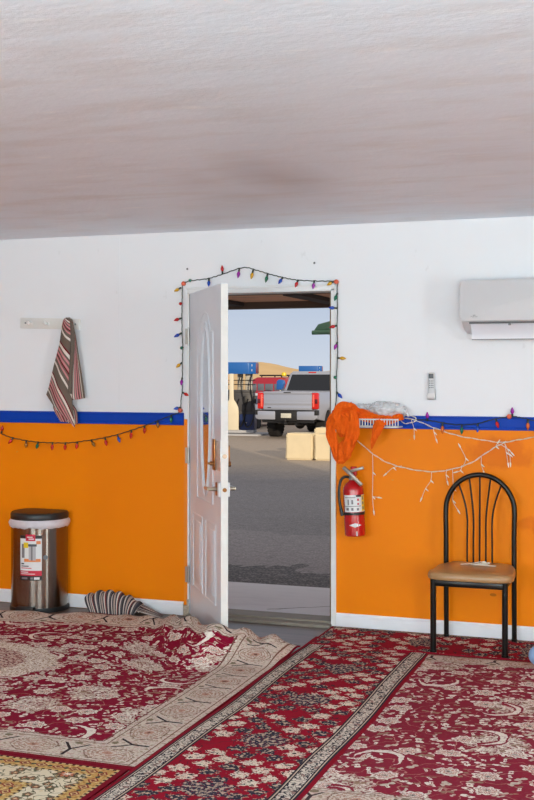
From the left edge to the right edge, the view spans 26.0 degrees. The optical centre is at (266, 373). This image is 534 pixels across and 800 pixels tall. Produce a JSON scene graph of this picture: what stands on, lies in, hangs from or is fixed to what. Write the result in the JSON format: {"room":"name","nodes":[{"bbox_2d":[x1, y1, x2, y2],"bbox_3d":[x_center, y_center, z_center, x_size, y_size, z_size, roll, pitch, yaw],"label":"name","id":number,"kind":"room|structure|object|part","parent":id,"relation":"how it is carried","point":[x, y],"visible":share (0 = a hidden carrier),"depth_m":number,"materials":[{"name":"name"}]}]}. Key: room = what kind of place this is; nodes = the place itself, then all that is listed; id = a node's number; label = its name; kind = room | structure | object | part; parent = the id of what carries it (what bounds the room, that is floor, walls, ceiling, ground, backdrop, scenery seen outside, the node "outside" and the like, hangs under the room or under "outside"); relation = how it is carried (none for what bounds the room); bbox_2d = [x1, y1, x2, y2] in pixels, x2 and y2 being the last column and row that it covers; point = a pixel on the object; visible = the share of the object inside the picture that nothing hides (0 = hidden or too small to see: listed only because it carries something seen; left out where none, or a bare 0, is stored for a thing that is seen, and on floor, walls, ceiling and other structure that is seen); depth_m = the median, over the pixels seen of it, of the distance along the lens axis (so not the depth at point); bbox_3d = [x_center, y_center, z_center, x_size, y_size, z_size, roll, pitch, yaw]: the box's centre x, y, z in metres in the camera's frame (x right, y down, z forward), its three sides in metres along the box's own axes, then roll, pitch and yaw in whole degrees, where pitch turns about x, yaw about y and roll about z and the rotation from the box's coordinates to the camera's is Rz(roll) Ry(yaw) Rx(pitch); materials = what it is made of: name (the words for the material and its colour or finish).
{"room":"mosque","nodes":[
{"label":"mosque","id":0,"kind":"room"},
{"bbox_2d":[0,602,327,795],"bbox_3d":[-0.135,1.610,2.304,10.900,0.120,9.350,0,0,20],"label":"floor","id":1,"kind":"structure","parent":0,"point":[295,635],"depth_m":7.01,"materials":[{"name":"grey concrete"}]},
{"bbox_2d":[9,508,69,612],"bbox_3d":[-1.527,1.225,7.590,0.403,0.650,0.302,0,0,20],"label":"trash can","id":2,"kind":"object","parent":1,"relation":"on","point":[39,537],"visible":1,"depth_m":7.49,"materials":[{"name":"metal"}]},
{"bbox_2d":[22,544,24,557],"bbox_3d":[-1.579,1.145,7.478,0.021,0.090,0.001,0,0,23],"label":"picture","id":3,"kind":"object","parent":2,"relation":"attached to","point":[23,545],"depth_m":7.48},
{"bbox_2d":[24,559,40,561],"bbox_3d":[-1.518,1.205,7.467,0.109,0.020,0.009,0,0,4],"label":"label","id":4,"kind":"object","parent":2,"relation":"attached to","point":[25,560],"depth_m":7.46,"materials":[{"name":"orange paper"}]},
{"bbox_2d":[29,547,35,560],"bbox_3d":[-1.517,1.155,7.464,0.045,0.100,0.014,0,0,20],"label":"picture","id":5,"kind":"object","parent":2,"relation":"on","point":[32,550],"depth_m":7.46,"materials":[{"name":"paper"}]},
{"bbox_3d":[-1.523,0.927,7.601,0.378,0.054,0.274,0,0,20],"label":"lid","id":6,"kind":"part","parent":2,"relation":"part of","materials":[{"name":"black plastic"}]},
{"bbox_2d":[0,753,127,799],"bbox_3d":[-2.358,1.542,3.842,2.980,0.014,2.458,0,0,20],"label":"rug","id":7,"kind":"object","parent":1,"relation":"on","point":[21,777],"visible":1,"depth_m":4.39,"materials":[{"name":"wool"},{"name":"cotton"}]},
{"bbox_2d":[85,590,163,616],"bbox_3d":[-0.921,1.469,7.435,0.546,0.151,0.162,0,0,20],"label":"striped mat","id":8,"kind":"object","parent":1,"relation":"on","point":[108,602],"visible":0.94,"depth_m":7.40,"materials":[{"name":"multicoloured fabric"}]},
{"bbox_2d":[0,610,299,770],"bbox_3d":[-1.712,1.454,6.266,3.430,0.190,2.527,0,0,20],"label":"rug","id":9,"kind":"object","parent":1,"relation":"on","point":[109,690],"visible":1,"depth_m":5.82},
{"bbox_2d":[186,609,331,628],"bbox_3d":[-0.032,1.545,7.293,0.953,0.050,0.220,0,0,20],"label":"threshold","id":10,"kind":"object","parent":1,"relation":"on","point":[238,615],"visible":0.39,"depth_m":7.21,"materials":[{"name":"grey metal"}]},
{"bbox_2d":[89,636,428,799],"bbox_3d":[-0.086,1.536,4.643,0.736,0.023,4.290,0,0,20],"label":"runner rug","id":11,"kind":"object","parent":1,"relation":"on","point":[276,738],"visible":1,"depth_m":4.94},
{"bbox_2d":[302,654,533,799],"bbox_3d":[2.145,1.537,4.668,3.490,0.022,2.355,0,0,20],"label":"rug","id":12,"kind":"object","parent":1,"relation":"on","point":[459,727],"visible":1,"depth_m":4.81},
{"bbox_2d":[528,646,533,663],"bbox_3d":[1.423,1.476,6.053,0.104,0.104,0.104,0,0,20],"label":"ball","id":13,"kind":"object","parent":12,"relation":"on","point":[531,651],"visible":1,"depth_m":6.03,"materials":[{"name":"blue rubber"}]},
{"bbox_2d":[310,626,533,661],"bbox_3d":[1.869,1.538,6.269,3.285,0.006,0.465,0,0,20],"label":"runner rug","id":14,"kind":"object","parent":1,"relation":"on","point":[481,647],"visible":0.94,"depth_m":6.59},
{"bbox_2d":[428,472,516,657],"bbox_3d":[1.168,1.053,6.505,0.474,0.966,0.450,0,0,19],"label":"dining chair","id":15,"kind":"object","parent":14,"relation":"on","point":[448,574],"visible":0.98,"depth_m":6.59,"materials":[{"name":"black metal"}]},
{"bbox_3d":[0.920,1.335,6.388,0.038,0.400,0.038,0,0,19],"label":"leg","id":16,"kind":"part","parent":15,"relation":"part of","materials":[{"name":"black metal"}]},
{"bbox_3d":[1.050,1.325,6.763,0.034,0.421,0.041,0,0,19],"label":"leg","id":17,"kind":"part","parent":15,"relation":"part of","materials":[{"name":"black metal"}]},
{"bbox_3d":[1.167,1.110,6.501,0.474,0.053,0.441,0,0,19],"label":"seat","id":18,"kind":"part","parent":15,"relation":"part of","materials":[{"name":"beige leather"}]},
{"bbox_3d":[1.169,1.154,6.507,0.412,0.033,0.412,0,0,19],"label":"seat frame","id":19,"kind":"part","parent":15,"relation":"part of","materials":[{"name":"black metal"}]},
{"bbox_2d":[460,561,495,566],"bbox_3d":[1.207,1.075,6.565,0.202,0.016,0.085,0,0,20],"label":"wire","id":20,"kind":"object","parent":15,"relation":"on","point":[483,563],"visible":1,"depth_m":6.56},
{"bbox_3d":[1.290,1.335,6.259,0.038,0.400,0.038,0,0,19],"label":"leg","id":21,"kind":"part","parent":15,"relation":"part of","materials":[{"name":"black metal"}]},
{"bbox_3d":[1.420,1.325,6.634,0.034,0.421,0.041,0,0,19],"label":"leg","id":22,"kind":"part","parent":15,"relation":"part of","materials":[{"name":"black metal"}]},
{"bbox_2d":[0,216,533,626],"bbox_3d":[1.455,0.260,6.769,10.900,2.620,0.150,0,0,20],"label":"wall","id":23,"kind":"structure","parent":0,"point":[399,321],"depth_m":7.13,"materials":[{"name":"paint"}]},
{"bbox_2d":[20,318,80,329],"bbox_3d":[-1.458,-0.337,7.703,0.454,0.088,0.065,0,0,20],"label":"hook rail","id":24,"kind":"object","parent":23,"relation":"attached to","point":[31,323],"visible":0.97,"depth_m":7.72,"materials":[{"name":"grey plastic"}]},
{"bbox_2d":[46,317,84,426],"bbox_3d":[-1.338,-0.011,7.621,0.287,0.726,0.060,0,0,20],"label":"towel","id":25,"kind":"object","parent":24,"relation":"hanging from","point":[66,385],"visible":1,"depth_m":7.60,"materials":[{"name":"multicoloured fabric"}]},
{"bbox_2d":[0,412,180,449],"bbox_3d":[-1.923,0.375,7.875,2.907,0.269,0.025,0,0,20],"label":"string lights","id":26,"kind":"object","parent":23,"relation":"hanging from","point":[170,416],"visible":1,"depth_m":7.60,"materials":[{"name":"multicoloured plastic"}]},
{"bbox_2d":[0,411,183,424],"bbox_3d":[-2.049,0.288,7.939,3.214,0.079,0.016,0,0,20],"label":"trim","id":27,"kind":"structure","parent":23,"relation":"attached to","point":[140,418],"depth_m":7.59,"materials":[{"name":"blue paint"}]},
{"bbox_2d":[0,588,183,614],"bbox_3d":[-2.050,1.503,7.939,3.212,0.086,0.016,0,0,20],"label":"baseboard","id":28,"kind":"structure","parent":23,"relation":"attached to","point":[74,600],"depth_m":7.48,"materials":[{"name":"paint"}]},
{"bbox_2d":[183,599,188,615],"bbox_3d":[-0.517,1.495,7.395,0.038,0.110,0.010,0,0,20],"label":"trim","id":29,"kind":"structure","parent":23,"relation":"attached to","point":[185,607],"depth_m":7.39,"materials":[{"name":"wood"}]},
{"bbox_2d":[185,283,235,626],"bbox_3d":[-0.363,0.513,6.952,0.172,2.050,0.920,0,0,-16],"label":"door","id":30,"kind":"structure","parent":23,"relation":"in","point":[210,488],"depth_m":6.81,"materials":[{"name":"paint"}]},
{"bbox_3d":[-0.427,1.100,7.138,0.004,0.380,0.200,0,0,-15],"label":"raised panel","id":31,"kind":"part","parent":30,"relation":"part of","materials":[{"name":"paint"}]},
{"bbox_3d":[-0.407,1.100,7.144,0.050,0.464,0.287,0,0,-15],"label":"raised moulding","id":32,"kind":"part","parent":30,"relation":"part of","materials":[{"name":"paint"}]},
{"bbox_3d":[-0.351,0.194,6.936,0.050,1.136,0.458,0,0,-15],"label":"raised moulding","id":33,"kind":"part","parent":30,"relation":"part of","materials":[{"name":"paint"}]},
{"bbox_3d":[-0.349,0.210,6.926,0.051,0.979,0.233,0,0,-15],"label":"oval moulding","id":34,"kind":"part","parent":30,"relation":"part of","materials":[{"name":"paint"}]},
{"bbox_3d":[-0.349,0.210,6.926,0.051,1.049,0.299,0,0,-15],"label":"oval moulding","id":35,"kind":"part","parent":30,"relation":"part of","materials":[{"name":"paint"}]},
{"bbox_3d":[-0.365,0.210,6.922,0.004,0.948,0.208,0,0,-15],"label":"glass pane","id":36,"kind":"part","parent":30,"relation":"part of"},
{"bbox_3d":[-0.324,0.656,6.623,0.065,0.023,0.134,0,0,-15],"label":"lever handle","id":37,"kind":"part","parent":30,"relation":"part of","materials":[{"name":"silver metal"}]},
{"bbox_3d":[-0.329,1.100,6.771,0.005,0.380,0.200,0,0,-15],"label":"raised panel","id":38,"kind":"part","parent":30,"relation":"part of","materials":[{"name":"white wood"}]},
{"bbox_3d":[-0.309,1.100,6.777,0.050,0.464,0.287,0,0,-15],"label":"raised moulding","id":39,"kind":"part","parent":30,"relation":"part of","materials":[{"name":"paint"}]},
{"bbox_3d":[-0.258,0.465,6.584,0.048,0.170,0.132,0,0,-15],"label":"lock plate","id":40,"kind":"part","parent":30,"relation":"part of","materials":[{"name":"metal"}]},
{"bbox_3d":[-0.272,0.655,6.532,0.012,0.080,0.036,0,0,-15],"label":"latch plate","id":41,"kind":"part","parent":30,"relation":"part of","materials":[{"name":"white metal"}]},
{"bbox_3d":[-0.263,0.465,6.614,0.070,0.180,0.158,0,0,-15],"label":"deadbolt plate","id":42,"kind":"part","parent":30,"relation":"part of","materials":[{"name":"gold metal"}]},
{"bbox_2d":[174,266,345,412],"bbox_3d":[-0.062,-0.217,7.201,1.147,0.940,0.062,0,0,20],"label":"string lights","id":43,"kind":"object","parent":23,"relation":"attached to","point":[335,281],"visible":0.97,"depth_m":7.22,"materials":[{"name":"multicoloured plastic"}]},
{"bbox_2d":[186,284,335,625],"bbox_3d":[-0.021,0.499,7.298,0.995,2.102,0.164,0,0,20],"label":"trim","id":44,"kind":"structure","parent":23,"relation":"attached to","point":[307,288],"depth_m":7.13,"materials":[{"name":"white paint"}]},
{"bbox_2d":[228,293,326,295],"bbox_3d":[0.027,-0.630,7.400,1.313,0.240,0.080,0,0,20],"label":"trim","id":45,"kind":"structure","parent":23,"relation":"attached to","point":[293,293],"depth_m":7.41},
{"bbox_2d":[330,292,330,616],"bbox_3d":[0.005,0.460,7.397,1.273,2.220,0.060,0,0,20],"label":"trim","id":46,"kind":"structure","parent":23,"relation":"attached to","point":[330,292],"depth_m":7.22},
{"bbox_2d":[338,466,365,536],"bbox_3d":[0.529,0.763,6.944,0.156,0.421,0.150,0,0,-39],"label":"fire extinguisher","id":47,"kind":"object","parent":23,"relation":"attached to","point":[353,491],"visible":1,"depth_m":6.90,"materials":[{"name":"red metal"}]},
{"bbox_3d":[0.512,0.612,6.912,0.129,0.117,0.016,0,0,25],"label":"carry handle","id":48,"kind":"part","parent":47,"relation":"part of","materials":[{"name":"metal"}]},
{"bbox_3d":[0.528,0.575,6.921,0.111,0.045,0.014,0,0,25],"label":"squeeze lever","id":49,"kind":"part","parent":47,"relation":"part of","materials":[{"name":"metal"}]},
{"bbox_2d":[359,418,402,427],"bbox_3d":[0.603,0.292,6.924,0.406,0.054,0.118,0,0,20],"label":"wire rack","id":50,"kind":"object","parent":23,"relation":"attached to","point":[362,419],"visible":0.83,"depth_m":6.86,"materials":[{"name":"white metal"}]},
{"bbox_2d":[326,401,403,463],"bbox_3d":[0.580,0.352,6.882,0.468,0.377,0.089,0,0,11],"label":"cloth","id":51,"kind":"object","parent":50,"relation":"on","point":[344,419],"visible":1,"depth_m":6.88,"materials":[{"name":"orange fabric"}]},
{"bbox_2d":[355,401,406,415],"bbox_3d":[0.671,0.209,6.904,0.386,0.095,0.122,0,0,20],"label":"plastic bag","id":52,"kind":"object","parent":50,"relation":"on","point":[387,407],"visible":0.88,"depth_m":6.85,"materials":[{"name":"white plastic"}]},
{"bbox_2d":[357,415,532,513],"bbox_3d":[1.060,0.548,6.818,1.130,0.609,0.012,0,0,20],"label":"lights","id":53,"kind":"object","parent":50,"relation":"hanging from","point":[404,415],"visible":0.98,"depth_m":6.82,"materials":[{"name":"white plastic"}]},
{"bbox_2d":[427,372,435,399],"bbox_3d":[0.976,0.071,6.855,0.048,0.162,0.030,0,0,20],"label":"remote control","id":54,"kind":"object","parent":23,"relation":"attached to","point":[431,395],"visible":1,"depth_m":6.84,"materials":[{"name":"grey plastic"}]},
{"bbox_2d":[336,613,533,640],"bbox_3d":[3.423,1.503,5.991,6.370,0.086,0.016,0,0,20],"label":"baseboard","id":55,"kind":"structure","parent":23,"relation":"attached to","point":[526,633],"depth_m":6.87,"materials":[{"name":"paint"}]},
{"bbox_2d":[360,416,533,430],"bbox_3d":[3.423,0.288,5.991,6.370,0.079,0.016,0,0,20],"label":"trim","id":56,"kind":"structure","parent":23,"relation":"attached to","point":[513,424],"depth_m":6.79,"materials":[{"name":"blue paint"}]},
{"bbox_2d":[409,407,533,434],"bbox_3d":[1.208,0.273,6.766,0.765,0.164,0.030,0,0,20],"label":"string lights","id":57,"kind":"object","parent":23,"relation":"attached to","point":[509,416],"visible":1,"depth_m":6.75,"materials":[{"name":"multicoloured plastic"}]},
{"bbox_2d":[460,278,533,339],"bbox_3d":[1.527,-0.365,6.556,0.831,0.339,0.223,0,0,20],"label":"air conditioner","id":58,"kind":"object","parent":23,"relation":"attached to","point":[498,309],"visible":1,"depth_m":6.54,"materials":[{"name":"grey plastic"}]},
{"bbox_2d":[0,0,533,239],"bbox_3d":[-0.110,-0.962,2.374,10.600,0.100,9.200,0,0,20],"label":"ceiling","id":59,"kind":"structure","parent":0,"point":[118,117],"depth_m":4.06,"materials":[{"name":"paint"}]},
{"label":"outside","id":60,"kind":"structure","parent":0,"visible":0},
{"bbox_2d":[228,381,244,389],"bbox_3d":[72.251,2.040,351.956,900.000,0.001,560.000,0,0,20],"label":"ground","id":61,"kind":"structure","parent":60,"point":[235,382],"depth_m":196.71,"materials":[{"name":"beige soil"}]},
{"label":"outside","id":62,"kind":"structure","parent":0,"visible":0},
{"bbox_2d":[228,420,329,587],"bbox_3d":[0.201,1.863,45.281,90.000,0.315,68.150,0,0,20],"label":"asphalt lot","id":63,"kind":"structure","parent":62,"point":[279,507],"depth_m":15.15,"materials":[{"name":"grey asphalt"}]},
{"bbox_2d":[228,432,268,435],"bbox_3d":[-1.638,2.020,38.797,3.400,0.100,1.500,0,0,20],"label":"curb","id":64,"kind":"object","parent":63,"relation":"on","point":[255,433],"depth_m":37.85,"materials":[{"name":"grey concrete"}]},
{"bbox_2d":[228,362,258,432],"bbox_3d":[-1.018,0.780,38.520,1.423,2.340,0.812,0,0,8],"label":"pump","id":65,"kind":"object","parent":64,"relation":"on","point":[241,403],"visible":0.75,"depth_m":38.16,"materials":[{"name":"blue metal"}]},
{"bbox_3d":[-1.165,0.920,38.198,0.470,1.860,0.070,0,0,8],"label":"bottle shaped panel","id":66,"kind":"part","parent":65,"relation":"part of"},
{"bbox_2d":[255,393,261,428],"bbox_3d":[-0.752,1.382,44.346,1.740,1.304,4.518,0,0,16],"label":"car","id":67,"kind":"object","parent":63,"relation":"on","point":[259,422],"visible":0.07,"depth_m":42.84,"materials":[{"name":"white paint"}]},
{"bbox_2d":[253,372,289,392],"bbox_3d":[1.243,0.978,51.614,2.038,2.116,4.620,0,0,32],"label":"van","id":68,"kind":"object","parent":63,"relation":"on","point":[262,384],"visible":0.11,"depth_m":49.70,"materials":[{"name":"red paint"}]},
{"bbox_2d":[276,379,285,390],"bbox_3d":[0.544,1.122,47.574,0.400,1.796,0.400,0,0,20],"label":"station","id":69,"kind":"object","parent":63,"relation":"on","point":[280,383],"visible":0.56,"depth_m":47.46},
{"bbox_2d":[255,371,329,436],"bbox_3d":[1.683,0.973,38.677,2.440,2.125,6.293,0,0,21],"label":"pickup truck","id":70,"kind":"object","parent":63,"relation":"on","point":[305,399],"visible":0.7,"depth_m":36.15,"materials":[{"name":"silver metal"}]},
{"bbox_3d":[0.589,1.292,35.842,0.340,0.145,0.015,0,0,21],"label":"license plate","id":71,"kind":"part","parent":70,"relation":"part of","materials":[{"name":"beige metal"}]},
{"bbox_2d":[286,432,317,459],"bbox_3d":[0.857,1.706,27.433,0.670,0.629,0.673,0,0,20],"label":"concrete block","id":72,"kind":"object","parent":63,"relation":"on","point":[299,445],"visible":0.84,"depth_m":27.13,"materials":[{"name":"beige concrete"}]},
{"bbox_2d":[314,427,325,433],"bbox_3d":[1.525,1.657,28.065,0.629,0.726,0.611,0,0,20],"label":"concrete block","id":73,"kind":"object","parent":63,"relation":"on","point":[319,430],"visible":0.13,"depth_m":27.85,"materials":[{"name":"beige concrete"}]},
{"bbox_2d":[312,321,329,334],"bbox_3d":[1.446,0.584,13.574,1.600,2.471,1.055,0,0,20],"label":"canopy","id":74,"kind":"object","parent":63,"relation":"on","point":[323,328],"visible":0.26,"depth_m":13.34,"materials":[{"name":"metal"}]},
{"bbox_2d":[314,433,329,460],"bbox_3d":[1.520,1.713,27.216,0.672,0.614,0.673,0,0,20],"label":"concrete block","id":75,"kind":"object","parent":63,"relation":"on","point":[322,448],"visible":0.47,"depth_m":26.96,"materials":[{"name":"beige concrete"}]},
{"bbox_3d":[2.817,2.000,61.413,4.000,0.140,1.400,0,0,20],"label":"kitchen island","id":76,"kind":"object","parent":63,"relation":"on","visible":0},
{"bbox_2d":[299,366,322,370],"bbox_3d":[2.260,0.740,61.551,1.423,2.340,0.812,0,0,6],"label":"pump","id":77,"kind":"object","parent":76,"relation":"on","point":[301,368],"visible":0.04,"depth_m":61.20,"materials":[{"name":"blue plastic"}]},
{"bbox_3d":[-2.385,0.596,10.711,0.120,2.308,0.120,0,0,20],"label":"porch post","id":78,"kind":"object","parent":63,"relation":"on","visible":0},
{"bbox_2d":[228,301,329,309],"bbox_3d":[-0.082,-0.704,8.712,6.000,0.292,2.360,0,0,20],"label":"beam","id":79,"kind":"structure","parent":78,"relation":"on","point":[281,304],"depth_m":9.76,"materials":[{"name":"brown wood"}]},
{"bbox_2d":[228,293,329,301],"bbox_3d":[-0.116,-0.621,8.618,6.000,0.018,2.280,0,0,20],"label":"ceiling","id":80,"kind":"structure","parent":79,"relation":"attached to","point":[247,298],"depth_m":9.36,"materials":[{"name":"brown wood"}]},
{"bbox_2d":[228,294,329,305],"bbox_3d":[-0.039,-0.596,9.207,0.990,0.032,1.120,0,0,20],"label":"bracket","id":81,"kind":"object","parent":79,"relation":"attached to","point":[309,297],"visible":0.46,"depth_m":9.01,"materials":[{"name":"brown wood"}]},
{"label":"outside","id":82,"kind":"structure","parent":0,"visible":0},
{"bbox_2d":[228,362,298,379],"bbox_3d":[-32.834,-1.061,411.438,528.912,7.162,346.831,0,0,20],"label":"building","id":83,"kind":"structure","parent":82,"point":[264,368],"depth_m":374.10,"materials":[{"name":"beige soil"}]},
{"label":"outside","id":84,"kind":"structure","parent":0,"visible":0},
{"bbox_2d":[228,582,329,615],"bbox_3d":[1.498,1.706,7.784,11.600,0.288,1.790,0,0,20],"label":"concrete apron","id":85,"kind":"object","parent":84,"point":[241,595],"depth_m":8.38,"materials":[{"name":"grey concrete"}]}
]}

